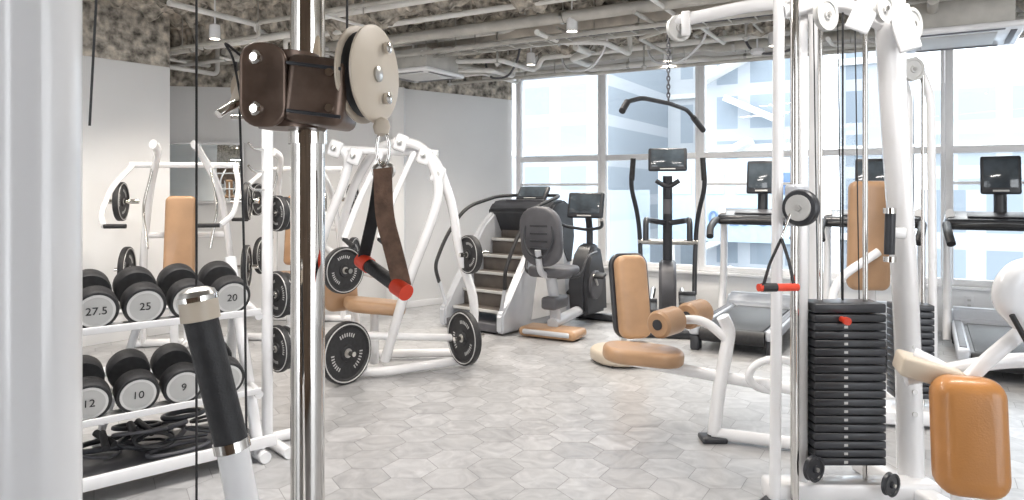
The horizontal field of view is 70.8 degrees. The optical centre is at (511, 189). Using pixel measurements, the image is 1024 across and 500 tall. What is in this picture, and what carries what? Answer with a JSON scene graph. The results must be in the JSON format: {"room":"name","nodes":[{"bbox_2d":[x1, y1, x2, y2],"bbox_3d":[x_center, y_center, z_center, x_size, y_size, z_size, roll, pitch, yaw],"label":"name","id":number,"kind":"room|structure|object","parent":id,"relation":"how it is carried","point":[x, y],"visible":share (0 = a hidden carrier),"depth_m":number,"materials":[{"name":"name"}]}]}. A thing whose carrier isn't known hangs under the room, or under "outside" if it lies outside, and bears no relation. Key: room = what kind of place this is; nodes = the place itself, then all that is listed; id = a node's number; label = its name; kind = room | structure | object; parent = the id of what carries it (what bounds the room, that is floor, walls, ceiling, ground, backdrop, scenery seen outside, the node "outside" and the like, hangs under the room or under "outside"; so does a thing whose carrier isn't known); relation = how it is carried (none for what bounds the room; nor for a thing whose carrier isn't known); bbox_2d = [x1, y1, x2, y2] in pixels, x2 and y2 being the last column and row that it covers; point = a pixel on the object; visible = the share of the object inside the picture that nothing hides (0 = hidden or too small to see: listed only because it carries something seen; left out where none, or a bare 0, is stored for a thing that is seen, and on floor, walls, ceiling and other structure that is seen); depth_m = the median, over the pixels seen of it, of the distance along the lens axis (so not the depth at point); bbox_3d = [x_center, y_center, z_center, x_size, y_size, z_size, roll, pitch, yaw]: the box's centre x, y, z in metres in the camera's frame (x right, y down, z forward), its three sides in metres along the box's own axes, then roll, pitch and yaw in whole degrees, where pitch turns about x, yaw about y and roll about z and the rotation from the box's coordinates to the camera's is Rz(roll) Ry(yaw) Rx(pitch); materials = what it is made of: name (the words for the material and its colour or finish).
{"room":"gym","nodes":[
{"label":"gym","id":0,"kind":"room"},
{"bbox_2d":[83,56,169,346],"bbox_3d":[-4.381,0.100,5.792,0.140,2.600,3.250,0,0,37],"label":"wall","id":1,"kind":"structure","parent":0,"point":[131,100],"depth_m":6.68,"materials":[{"name":"white paint"}]},
{"bbox_2d":[83,0,169,66],"bbox_3d":[-4.365,-1.500,5.780,0.100,0.600,3.250,0,0,37],"label":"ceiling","id":2,"kind":"structure","parent":1,"relation":"attached to","point":[124,34],"depth_m":6.71,"materials":[{"name":"grey stone"}]},
{"bbox_2d":[170,86,385,308],"bbox_3d":[-2.701,0.100,8.579,2.614,2.600,0.140,0,0,-9],"label":"wall","id":3,"kind":"structure","parent":0,"point":[211,128],"depth_m":8.44,"materials":[{"name":"white paint"}]},
{"bbox_2d":[170,142,243,202],"bbox_3d":[-3.549,-0.200,8.320,0.870,0.710,0.031,0,0,-9],"label":"wall mirror","id":4,"kind":"object","parent":3,"relation":"attached to","point":[182,180],"visible":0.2,"depth_m":8.32,"materials":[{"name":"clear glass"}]},
{"bbox_2d":[170,45,334,86],"bbox_3d":[-2.698,-1.500,8.559,2.614,0.600,0.100,0,0,-9],"label":"trim","id":5,"kind":"structure","parent":3,"relation":"attached to","point":[177,78],"depth_m":8.37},
{"bbox_2d":[386,89,511,300],"bbox_3d":[-0.746,0.100,9.053,1.844,2.600,0.140,0,0,-41],"label":"wall","id":6,"kind":"structure","parent":0,"point":[472,135],"depth_m":8.96,"materials":[{"name":"white paint"}]},
{"bbox_2d":[406,297,442,307],"bbox_3d":[-0.696,1.360,8.995,1.844,0.080,0.012,0,0,-41],"label":"baseboard","id":7,"kind":"structure","parent":6,"relation":"attached to","point":[434,301],"depth_m":8.68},
{"bbox_2d":[402,57,511,99],"bbox_3d":[-0.733,-1.500,9.038,1.844,0.600,0.100,0,0,-41],"label":"trim","id":8,"kind":"structure","parent":6,"relation":"attached to","point":[494,89],"depth_m":9.16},
{"bbox_2d":[83,303,1023,499],"bbox_3d":[0.300,1.401,3.950,13.000,0.002,12.700,0,0,0],"label":"floor","id":9,"kind":"structure","parent":0,"point":[534,418],"depth_m":4.23,"materials":[{"name":"tile"}]},
{"bbox_2d":[98,139,258,375],"bbox_3d":[-2.824,0.490,6.065,1.244,1.818,1.205,0,0,-12],"label":"machine","id":10,"kind":"object","parent":9,"relation":"on","point":[178,234],"visible":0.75,"depth_m":6.20,"materials":[{"name":"white metal"}]},
{"bbox_2d":[83,256,276,492],"bbox_3d":[-1.940,0.884,3.441,1.478,1.030,0.556,0,0,-42],"label":"dumbbell rack","id":11,"kind":"object","parent":9,"relation":"on","point":[146,448],"visible":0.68,"depth_m":3.52,"materials":[{"name":"white metal"}]},
{"bbox_2d":[83,355,111,420],"bbox_3d":[-1.988,0.918,3.347,0.190,0.190,0.329,0,14,-37],"label":"dumbbell","id":12,"kind":"object","parent":11,"relation":"on","point":[97,395],"depth_m":3.25,"materials":[{"name":"black rubber"}]},
{"bbox_2d":[83,269,119,327],"bbox_3d":[-1.965,0.508,3.367,0.190,0.190,0.329,0,14,-37],"label":"dumbbell","id":13,"kind":"object","parent":11,"relation":"on","point":[101,307],"depth_m":3.26,"materials":[{"name":"black rubber"}]},
{"bbox_2d":[105,348,159,411],"bbox_3d":[-1.837,0.918,3.483,0.190,0.190,0.329,0,14,-37],"label":"dumbbell","id":14,"kind":"object","parent":11,"relation":"on","point":[135,388],"depth_m":3.38,"materials":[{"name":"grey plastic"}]},
{"bbox_2d":[112,266,166,322],"bbox_3d":[-1.814,0.508,3.503,0.190,0.190,0.329,0,14,-37],"label":"dumbbell","id":15,"kind":"object","parent":11,"relation":"on","point":[138,293],"depth_m":3.40,"materials":[{"name":"black rubber"}]},
{"bbox_2d":[150,343,199,403],"bbox_3d":[-1.686,0.918,3.618,0.190,0.190,0.329,0,14,-37],"label":"dumbbell","id":16,"kind":"object","parent":11,"relation":"on","point":[171,364],"depth_m":3.51,"materials":[{"name":"black rubber"}]},
{"bbox_2d":[156,263,203,317],"bbox_3d":[-1.664,0.508,3.638,0.190,0.190,0.329,0,14,-37],"label":"dumbbell","id":17,"kind":"object","parent":11,"relation":"on","point":[175,278],"depth_m":3.65,"materials":[{"name":"black rubber"}]},
{"bbox_2d":[83,423,276,492],"bbox_3d":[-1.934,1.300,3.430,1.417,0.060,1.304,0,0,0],"label":"tray","id":18,"kind":"object","parent":11,"relation":"on","point":[109,468],"depth_m":3.45,"materials":[{"name":"white metal"}]},
{"bbox_2d":[198,261,249,312],"bbox_3d":[-1.513,0.508,3.774,0.190,0.190,0.329,0,14,-37],"label":"dumbbell","id":19,"kind":"object","parent":11,"relation":"on","point":[219,275],"depth_m":3.67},
{"bbox_2d":[225,342,244,389],"bbox_3d":[-1.535,0.918,3.754,0.190,0.190,0.329,0,14,-37],"label":"dumbbell","id":20,"kind":"object","parent":11,"relation":"on","point":[237,370],"depth_m":3.66,"materials":[{"name":"black rubber"}]},
{"bbox_2d":[0,0,412,499],"bbox_3d":[-0.438,0.185,1.015,0.761,2.430,0.293,0,0,-11],"label":"cable machine","id":21,"kind":"object","parent":9,"relation":"on","point":[298,90],"visible":1,"depth_m":0.99,"materials":[{"name":"silver metal"}]},
{"bbox_2d":[231,114,289,458],"bbox_3d":[-1.350,0.425,3.969,0.466,1.949,0.453,0,0,5],"label":"plate rack","id":22,"kind":"object","parent":9,"relation":"on","point":[275,209],"visible":0.87,"depth_m":3.93,"materials":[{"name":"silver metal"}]},
{"bbox_2d":[226,148,359,339],"bbox_3d":[-2.210,0.490,7.267,1.244,1.818,1.205,0,0,5],"label":"machine","id":23,"kind":"object","parent":9,"relation":"on","point":[257,208],"visible":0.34,"depth_m":7.53,"materials":[{"name":"white metal"}]},
{"bbox_2d":[392,87,405,299],"bbox_3d":[-1.330,0.100,8.560,0.140,2.600,0.320,0,0,0],"label":"column","id":24,"kind":"structure","parent":9,"relation":"on","point":[399,112],"depth_m":8.40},
{"bbox_2d":[325,133,489,384],"bbox_3d":[-0.887,0.484,5.534,1.448,1.832,0.930,0,0,-7],"label":"machine","id":25,"kind":"object","parent":9,"relation":"on","point":[349,347],"visible":0.93,"depth_m":5.46,"materials":[{"name":"metal"}]},
{"bbox_2d":[434,186,573,333],"bbox_3d":[-0.041,0.670,7.605,0.958,1.420,1.281,0,0,38],"label":"machine","id":26,"kind":"object","parent":9,"relation":"on","point":[509,298],"visible":0.78,"depth_m":7.51,"materials":[{"name":"silver metal"}]},
{"bbox_2d":[506,199,542,201],"bbox_3d":[0.134,0.114,7.829,0.500,0.021,0.014,0,0,38],"label":"vent","id":27,"kind":"object","parent":26,"relation":"attached to","point":[507,200],"depth_m":7.85,"materials":[{"name":"grey plastic"}]},
{"bbox_2d":[519,193,611,340],"bbox_3d":[0.585,0.711,7.189,0.672,1.368,1.456,0,0,30],"label":"exercise bike","id":28,"kind":"object","parent":9,"relation":"on","point":[541,236],"visible":0.99,"depth_m":6.85,"materials":[{"name":"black plastic"}]},
{"bbox_2d":[528,264,579,278],"bbox_3d":[0.400,0.770,6.869,0.440,0.100,0.400,0,0,30],"label":"seat cushion","id":29,"kind":"object","parent":28,"relation":"on","point":[557,271],"depth_m":6.70,"materials":[{"name":"grey leather"}]},
{"bbox_2d":[590,253,654,367],"bbox_3d":[0.942,0.972,5.955,0.630,0.856,0.634,0,0,-18],"label":"trainer","id":30,"kind":"object","parent":9,"relation":"on","point":[628,272],"visible":0.77,"depth_m":6.04,"materials":[{"name":"beige leather"}]},
{"bbox_2d":[629,148,706,338],"bbox_3d":[1.603,0.476,7.412,0.789,1.838,1.315,0,0,12],"label":"elliptical trainer","id":31,"kind":"object","parent":9,"relation":"on","point":[659,159],"visible":0.72,"depth_m":7.55,"materials":[{"name":"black metal"}]},
{"bbox_2d":[689,160,808,355],"bbox_3d":[2.288,0.551,6.860,0.886,1.698,1.730,0,0,30],"label":"treadmill","id":32,"kind":"object","parent":9,"relation":"on","point":[749,312],"visible":0.56,"depth_m":7.21,"materials":[{"name":"grey plastic"}]},
{"bbox_2d":[726,291,789,310],"bbox_3d":[2.628,1.195,7.450,0.740,0.247,0.368,0,0,30],"label":"hood","id":33,"kind":"object","parent":32,"relation":"attached to","point":[737,298],"depth_m":7.40,"materials":[{"name":"silver metal"}]},
{"bbox_2d":[602,0,1023,499],"bbox_3d":[1.532,0.177,3.470,1.443,2.454,2.337,0,0,-31],"label":"cable machine","id":34,"kind":"object","parent":9,"relation":"on","point":[836,387],"visible":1,"depth_m":3.13,"materials":[{"name":"white metal"}]},
{"bbox_2d":[823,158,926,359],"bbox_3d":[3.154,0.551,6.360,0.886,1.698,1.730,0,0,30],"label":"treadmill","id":35,"kind":"object","parent":9,"relation":"on","point":[831,218],"visible":0.3,"depth_m":6.77,"materials":[{"name":"grey plastic"}]},
{"bbox_2d":[837,298,888,316],"bbox_3d":[3.494,1.195,6.950,0.740,0.247,0.368,0,0,30],"label":"hood","id":36,"kind":"object","parent":35,"relation":"attached to","point":[884,302],"depth_m":6.86,"materials":[{"name":"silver metal"}]},
{"bbox_2d":[827,56,937,426],"bbox_3d":[2.367,0.288,4.692,0.673,2.195,0.955,0,0,10],"label":"machine","id":37,"kind":"object","parent":9,"relation":"on","point":[878,270],"visible":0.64,"depth_m":4.34,"materials":[{"name":"white metal"}]},
{"bbox_2d":[942,156,1023,373],"bbox_3d":[4.019,0.551,5.860,0.886,1.698,1.730,0,0,30],"label":"treadmill","id":38,"kind":"object","parent":9,"relation":"on","point":[972,330],"visible":0.9,"depth_m":6.26,"materials":[{"name":"grey plastic"}]},
{"bbox_2d":[952,306,1010,326],"bbox_3d":[4.360,1.195,6.450,0.740,0.247,0.368,0,0,30],"label":"hood","id":39,"kind":"object","parent":38,"relation":"attached to","point":[967,315],"depth_m":6.43,"materials":[{"name":"silver metal"}]},
{"bbox_2d":[88,0,1023,64],"bbox_3d":[0.250,-1.659,4.000,12.700,0.511,12.600,0,0,0],"label":"ceiling","id":40,"kind":"structure","parent":0,"point":[151,10],"depth_m":6.86,"materials":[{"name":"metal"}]},
{"bbox_2d":[209,0,220,39],"bbox_3d":[-2.600,-1.515,6.300,0.100,0.390,0.100,0,0,0],"label":"ceiling spotlight","id":41,"kind":"object","parent":40,"relation":"hanging from","point":[214,29],"depth_m":6.27,"materials":[{"name":"white metal"}]},
{"bbox_2d":[384,22,463,82],"bbox_3d":[-0.950,-1.436,7.500,0.660,0.528,0.660,0,0,30],"label":"air conditioner cassette","id":42,"kind":"object","parent":40,"relation":"hanging from","point":[426,68],"visible":0.64,"depth_m":7.28,"materials":[{"name":"grey plastic"}]},
{"bbox_2d":[399,73,446,80],"bbox_3d":[-0.950,-1.176,7.500,0.396,0.008,0.396,0,0,30],"label":"grille","id":43,"kind":"object","parent":42,"relation":"attached to","point":[412,76],"depth_m":7.47,"materials":[{"name":"white metal"}]},
{"bbox_2d":[526,47,535,65],"bbox_3d":[0.200,-1.515,7.600,0.100,0.390,0.100,0,0,0],"label":"ceiling spotlight","id":44,"kind":"object","parent":40,"relation":"hanging from","point":[530,60],"depth_m":7.56,"materials":[{"name":"white metal"}]},
{"bbox_2d":[393,0,744,56],"bbox_3d":[0.077,-1.580,7.333,8.249,0.235,5.294,0,0,0],"label":"duct","id":45,"kind":"object","parent":40,"relation":"hanging from","point":[656,15],"depth_m":6.70,"materials":[{"name":"grey metal"}]},
{"bbox_2d":[566,1,577,32],"bbox_3d":[0.500,-1.515,6.000,0.100,0.390,0.100,0,0,0],"label":"ceiling spotlight","id":46,"kind":"object","parent":40,"relation":"hanging from","point":[571,24],"depth_m":5.96,"materials":[{"name":"white metal"}]},
{"bbox_2d":[233,0,945,75],"bbox_3d":[-0.929,-1.511,7.192,8.075,0.377,4.787,0,0,0],"label":"cable tray","id":47,"kind":"object","parent":40,"relation":"hanging from","point":[762,15],"depth_m":6.26,"materials":[{"name":"grey metal"}]},
{"bbox_2d":[167,0,1023,84],"bbox_3d":[-0.266,-1.474,6.861,11.255,0.452,6.174,0,0,0],"label":"ceiling pipes","id":48,"kind":"object","parent":40,"relation":"hanging from","point":[714,43],"depth_m":6.85,"materials":[{"name":"grey metal"}]},
{"bbox_2d":[447,23,749,85],"bbox_3d":[0.303,-1.440,7.834,6.295,0.420,3.838,0,0,0],"label":"sprinkler","id":49,"kind":"object","parent":40,"relation":"hanging from","point":[745,38],"depth_m":7.14,"materials":[{"name":"metal"}]},
{"bbox_2d":[663,48,672,61],"bbox_3d":[1.600,-1.515,7.400,0.100,0.390,0.100,0,0,0],"label":"ceiling spotlight","id":50,"kind":"object","parent":40,"relation":"hanging from","point":[664,55],"depth_m":7.36,"materials":[{"name":"white metal"}]},
{"bbox_2d":[750,39,764,55],"bbox_3d":[2.350,-1.495,6.900,0.140,0.410,0.140,0,0,0],"label":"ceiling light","id":51,"kind":"object","parent":40,"relation":"attached to","point":[756,51],"visible":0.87,"depth_m":6.86,"materials":[{"name":"white metal"}]},
{"bbox_2d":[768,31,772,46],"bbox_3d":[2.400,-1.515,6.600,0.100,0.390,0.100,0,0,0],"label":"ceiling spotlight","id":52,"kind":"object","parent":40,"relation":"hanging from","point":[770,38],"depth_m":6.58,"materials":[{"name":"white metal"}]},
{"bbox_2d":[906,0,1023,53],"bbox_3d":[3.400,-1.396,5.500,0.800,0.528,0.800,0,0,30],"label":"air conditioner cassette","id":53,"kind":"object","parent":40,"relation":"hanging from","point":[956,24],"visible":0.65,"depth_m":5.22,"materials":[{"name":"grey plastic"}]},
{"bbox_2d":[921,32,996,49],"bbox_3d":[3.400,-1.136,5.500,0.480,0.008,0.480,0,0,30],"label":"grille","id":54,"kind":"object","parent":53,"relation":"attached to","point":[983,38],"depth_m":5.45,"materials":[{"name":"white metal"}]},
{"bbox_2d":[521,155,597,162],"bbox_3d":[0.597,-0.400,9.325,1.180,0.070,0.080,0,0,30],"label":"transom","id":55,"kind":"object","parent":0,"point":[589,157],"visible":0.94,"depth_m":9.27,"materials":[{"name":"grey metal"}]},
{"bbox_2d":[235,27,1023,78],"bbox_3d":[0.454,-1.461,7.087,7.983,0.390,4.040,0,0,0],"label":"cable conduit","id":56,"kind":"object","parent":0,"point":[869,40],"depth_m":7.35,"materials":[{"name":"plastic"}]},
{"bbox_2d":[516,38,874,72],"bbox_3d":[3.198,-1.660,7.869,7.270,0.280,0.200,0,0,30],"label":"wall window header","id":57,"kind":"structure","parent":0,"point":[706,53],"depth_m":8.42,"materials":[{"name":"white paint"}]},
{"bbox_2d":[521,71,597,80],"bbox_3d":[0.597,-1.490,9.325,1.180,0.060,0.080,0,0,30],"label":"window","id":58,"kind":"structure","parent":57,"relation":"in","point":[560,76],"depth_m":9.34,"materials":[{"name":"white metal"}]},
{"bbox_2d":[605,62,694,70],"bbox_3d":[1.654,-1.490,8.714,1.200,0.060,0.080,0,0,30],"label":"window","id":59,"kind":"structure","parent":57,"relation":"in","point":[692,62],"depth_m":8.65,"materials":[{"name":"white metal"}]},
{"bbox_2d":[603,265,994,330],"bbox_3d":[3.198,1.170,7.869,7.270,0.460,0.200,0,0,30],"label":"wall","id":60,"kind":"structure","parent":0,"point":[707,285],"depth_m":8.11,"materials":[{"name":"white paint"}]},
{"bbox_2d":[516,79,523,193],"bbox_3d":[0.104,-0.290,9.610,0.070,2.460,0.090,0,0,30],"label":"frame","id":61,"kind":"object","parent":60,"relation":"on","point":[520,86],"visible":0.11,"depth_m":9.58,"materials":[{"name":"white metal"}]},
{"bbox_2d":[598,75,599,248],"bbox_3d":[1.104,-0.290,9.032,0.035,2.460,0.085,0,0,30],"label":"frame","id":62,"kind":"object","parent":60,"relation":"on","point":[598,75],"visible":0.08,"depth_m":8.99,"materials":[{"name":"grey metal"}]},
{"bbox_2d":[600,70,607,265],"bbox_3d":[1.151,-0.290,9.005,0.070,2.460,0.090,0,0,30],"label":"frame","id":63,"kind":"object","parent":60,"relation":"on","point":[603,77],"visible":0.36,"depth_m":8.97,"materials":[{"name":"grey metal"}]},
{"bbox_2d":[605,260,691,269],"bbox_3d":[1.654,0.910,8.714,1.200,0.060,0.080,0,0,30],"label":"frame","id":64,"kind":"object","parent":60,"relation":"on","point":[649,265],"visible":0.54,"depth_m":8.50,"materials":[{"name":"white metal"}]},
{"bbox_2d":[605,153,694,160],"bbox_3d":[1.654,-0.400,8.714,1.200,0.070,0.080,0,0,30],"label":"transom","id":65,"kind":"object","parent":60,"relation":"attached to","point":[689,155],"visible":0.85,"depth_m":8.79,"materials":[{"name":"grey metal"}]},
{"bbox_2d":[695,62,697,270],"bbox_3d":[2.169,-0.290,8.417,0.035,2.460,0.085,0,0,30],"label":"frame","id":66,"kind":"object","parent":60,"relation":"on","point":[696,67],"visible":0.36,"depth_m":8.38,"materials":[{"name":"grey metal"}]},
{"bbox_2d":[698,62,705,270],"bbox_3d":[2.217,-0.290,8.389,0.070,2.460,0.090,0,0,30],"label":"frame","id":67,"kind":"object","parent":60,"relation":"on","point":[701,69],"visible":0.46,"depth_m":8.35,"materials":[{"name":"grey metal"}]},
{"bbox_2d":[704,265,789,275],"bbox_3d":[2.719,0.910,8.100,1.200,0.060,0.080,0,0,30],"label":"frame","id":68,"kind":"object","parent":60,"relation":"on","point":[706,268],"visible":0.56,"depth_m":8.12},
{"bbox_3d":[2.729,-0.290,8.117,1.170,2.420,0.006,0,0,30],"label":"pane","id":69,"kind":"object","parent":68,"relation":"on","visible":0},
{"bbox_2d":[707,182,789,184],"bbox_3d":[2.724,-0.070,8.108,1.130,0.030,0.040,0,0,30],"label":"sash rail","id":70,"kind":"object","parent":69,"relation":"attached to","point":[742,183],"visible":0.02,"depth_m":8.20,"materials":[{"name":"grey metal"}]},
{"bbox_2d":[704,150,789,158],"bbox_3d":[2.719,-0.400,8.100,1.200,0.070,0.080,0,0,30],"label":"transom","id":71,"kind":"object","parent":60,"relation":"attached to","point":[743,154],"visible":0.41,"depth_m":8.12,"materials":[{"name":"grey metal"}]},
{"bbox_2d":[571,264,990,290],"bbox_3d":[3.121,0.955,7.786,7.180,0.030,0.100,0,0,30],"label":"window sill","id":72,"kind":"structure","parent":60,"relation":"attached to","point":[976,288],"depth_m":8.00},
{"bbox_2d":[808,57,808,190],"bbox_3d":[3.234,-0.290,7.802,0.035,2.460,0.085,0,0,30],"label":"frame","id":73,"kind":"object","parent":60,"relation":"on","point":[808,57],"visible":0.03,"depth_m":7.77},
{"bbox_2d":[823,146,940,155],"bbox_3d":[3.784,-0.400,7.484,1.200,0.070,0.080,0,0,30],"label":"transom","id":74,"kind":"object","parent":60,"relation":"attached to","point":[916,150],"visible":0.56,"depth_m":7.52,"materials":[{"name":"grey metal"}]},
{"bbox_2d":[831,272,940,283],"bbox_3d":[3.784,0.910,7.484,1.200,0.060,0.080,0,0,30],"label":"frame","id":75,"kind":"object","parent":60,"relation":"on","point":[833,274],"visible":0.02,"depth_m":7.52,"materials":[{"name":"white metal"}]},
{"bbox_2d":[941,51,944,284],"bbox_3d":[4.300,-0.290,7.187,0.035,2.460,0.085,0,0,30],"label":"frame","id":76,"kind":"object","parent":60,"relation":"on","point":[942,52],"visible":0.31,"depth_m":7.15,"materials":[{"name":"grey metal"}]},
{"bbox_2d":[945,50,952,284],"bbox_3d":[4.347,-0.290,7.160,0.070,2.460,0.090,0,0,30],"label":"frame","id":77,"kind":"object","parent":60,"relation":"on","point":[948,53],"visible":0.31,"depth_m":7.12,"materials":[{"name":"grey metal"}]},
{"bbox_2d":[964,296,973,306],"bbox_3d":[4.456,1.100,7.018,0.080,0.120,0.013,0,0,30],"label":"wall outlet","id":78,"kind":"object","parent":60,"relation":"attached to","point":[968,301],"depth_m":7.02,"materials":[{"name":"white plastic"}]},
{"bbox_2d":[953,278,993,286],"bbox_3d":[4.849,0.910,6.870,1.200,0.060,0.080,0,0,30],"label":"frame","id":79,"kind":"object","parent":60,"relation":"on","point":[961,282],"visible":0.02,"depth_m":7.03,"materials":[{"name":"silver metal"}]},
{"bbox_3d":[4.859,-0.290,6.887,1.170,2.420,0.006,0,0,30],"label":"pane","id":80,"kind":"object","parent":79,"relation":"on","visible":0},
{"bbox_2d":[953,181,1023,183],"bbox_3d":[4.854,-0.070,6.878,1.130,0.030,0.040,0,0,30],"label":"sash rail","id":81,"kind":"object","parent":80,"relation":"attached to","point":[954,182],"visible":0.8,"depth_m":7.08,"materials":[{"name":"grey metal"}]},
{"bbox_2d":[953,144,1023,152],"bbox_3d":[4.849,-0.400,6.870,1.200,0.070,0.080,0,0,30],"label":"transom","id":82,"kind":"object","parent":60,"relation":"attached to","point":[1012,147],"visible":0.89,"depth_m":6.97,"materials":[{"name":"grey metal"}]},
{"bbox_3d":[0.597,0.910,9.324,1.180,0.060,0.080,0,0,30],"label":"frame","id":83,"kind":"object","parent":60,"relation":"on","visible":0},
{"bbox_3d":[0.607,-0.290,9.342,1.150,2.420,0.006,0,0,30],"label":"pane","id":84,"kind":"object","parent":83,"relation":"on","visible":0},
{"bbox_2d":[522,183,597,185],"bbox_3d":[0.602,-0.070,9.333,1.110,0.030,0.040,0,0,30],"label":"sash rail","id":85,"kind":"object","parent":84,"relation":"attached to","point":[545,184],"visible":1,"depth_m":9.27,"materials":[{"name":"grey metal"}]},
{"label":"outside","id":86,"kind":"structure","parent":0,"visible":0},
{"bbox_2d":[823,231,916,271],"bbox_3d":[10.000,5.500,40.000,160.000,0.200,110.000,0,0,0],"label":"ground","id":87,"kind":"structure","parent":86,"point":[835,243],"depth_m":62.21,"materials":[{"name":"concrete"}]},
{"bbox_2d":[512,190,649,261],"bbox_3d":[1.560,2.700,19.931,3.700,5.400,3.160,0,0,30],"label":"office building","id":88,"kind":"structure","parent":87,"relation":"on","point":[622,227],"depth_m":18.47,"materials":[{"name":"white"}]},
{"bbox_2d":[512,69,667,262],"bbox_3d":[2.300,-5.600,31.000,6.500,22.000,8.000,0,0,30],"label":"facade","id":89,"kind":"object","parent":87,"relation":"on","point":[560,113],"visible":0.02,"depth_m":27.23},
{"bbox_2d":[512,148,597,155],"bbox_3d":[0.270,-1.400,27.484,6.600,0.220,0.200,0,0,30],"label":"floor band","id":90,"kind":"object","parent":89,"relation":"attached to","point":[577,151],"depth_m":26.52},
{"bbox_2d":[668,66,694,264],"bbox_3d":[10.500,-7.600,36.000,5.500,26.000,6.000,0,0,30],"label":"facade","id":91,"kind":"object","parent":87,"relation":"on","point":[681,129],"visible":0.02,"depth_m":33.96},
{"bbox_2d":[668,93,694,99],"bbox_3d":[8.970,-4.400,33.350,5.600,0.220,0.200,0,0,30],"label":"floor band","id":92,"kind":"object","parent":91,"relation":"attached to","point":[690,95],"depth_m":33.79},
{"bbox_2d":[658,158,789,260],"bbox_3d":[5.300,2.325,17.400,3.600,6.150,0.280,0,0,30],"label":"window","id":93,"kind":"structure","parent":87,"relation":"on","point":[718,170],"depth_m":17.45,"materials":[{"name":"glass"}]},
{"bbox_2d":[706,58,789,269],"bbox_3d":[8.600,-0.350,25.500,3.000,11.500,3.500,0,0,30],"label":"facade","id":94,"kind":"object","parent":87,"relation":"on","point":[751,83],"visible":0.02,"depth_m":23.97,"materials":[{"name":"glass"}]},
{"bbox_2d":[706,143,789,151],"bbox_3d":[7.695,-1.400,23.933,3.100,0.220,0.200,0,0,30],"label":"floor band","id":95,"kind":"object","parent":94,"relation":"attached to","point":[755,147],"depth_m":23.68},
{"bbox_2d":[839,51,914,274],"bbox_3d":[13.800,-6.600,27.000,2.200,24.000,6.000,0,0,30],"label":"facade","id":96,"kind":"object","parent":87,"relation":"on","point":[874,128],"visible":0.02,"depth_m":24.75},
{"bbox_2d":[837,233,846,239],"bbox_3d":[12.270,1.600,24.350,2.300,0.220,0.200,0,0,30],"label":"floor band","id":97,"kind":"object","parent":96,"relation":"attached to","point":[838,234],"visible":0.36,"depth_m":24.77,"materials":[{"name":"white"}]},
{"bbox_2d":[837,53,913,65],"bbox_3d":[12.270,-4.400,24.350,2.300,0.220,0.200,0,0,30],"label":"floor band","id":98,"kind":"object","parent":96,"relation":"attached to","point":[871,60],"visible":0.57,"depth_m":24.51,"materials":[{"name":"white"}]},
{"bbox_2d":[837,144,913,148],"bbox_3d":[12.270,-1.400,24.350,2.300,0.220,0.200,0,0,30],"label":"floor band","id":99,"kind":"object","parent":96,"relation":"attached to","point":[869,146],"visible":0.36,"depth_m":24.50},
{"bbox_2d":[919,190,1023,279],"bbox_3d":[12.460,2.700,17.431,4.600,5.400,3.160,0,0,30],"label":"office building","id":100,"kind":"structure","parent":87,"relation":"on","point":[977,254],"depth_m":16.74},
{"bbox_2d":[933,78,1023,189],"bbox_3d":[17.500,0.900,26.000,4.000,9.000,6.000,0,0,30],"label":"facade","id":101,"kind":"object","parent":87,"relation":"on","point":[986,111],"visible":0.22,"depth_m":23.74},
{"bbox_2d":[936,143,1023,145],"bbox_3d":[15.970,-1.400,23.350,4.100,0.220,0.200,0,0,30],"label":"floor band","id":102,"kind":"object","parent":101,"relation":"attached to","point":[996,143],"visible":0.11,"depth_m":23.50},
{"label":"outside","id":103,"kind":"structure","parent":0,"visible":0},
{"bbox_2d":[706,241,719,249],"bbox_3d":[7.017,1.600,23.758,1.780,0.997,0.700,0,0,30],"label":"flight","id":104,"kind":"object","parent":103,"point":[710,244],"depth_m":23.64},
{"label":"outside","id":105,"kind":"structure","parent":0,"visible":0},
{"bbox_2d":[716,137,753,158],"bbox_3d":[7.017,-1.200,23.758,1.780,0.997,0.700,0,0,30],"label":"flight","id":106,"kind":"object","parent":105,"point":[746,142],"visible":0.49,"depth_m":23.27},
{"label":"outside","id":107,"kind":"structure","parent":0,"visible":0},
{"bbox_2d":[723,95,771,120],"bbox_3d":[7.796,-2.600,23.308,1.780,0.997,0.700,0,0,30],"label":"flight","id":108,"kind":"object","parent":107,"point":[728,99],"visible":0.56,"depth_m":23.05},
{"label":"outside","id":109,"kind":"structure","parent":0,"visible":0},
{"bbox_2d":[706,62,746,84],"bbox_3d":[7.017,-4.000,23.758,1.780,0.997,0.700,0,0,30],"label":"flight","id":110,"kind":"object","parent":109,"point":[721,70],"visible":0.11,"depth_m":23.63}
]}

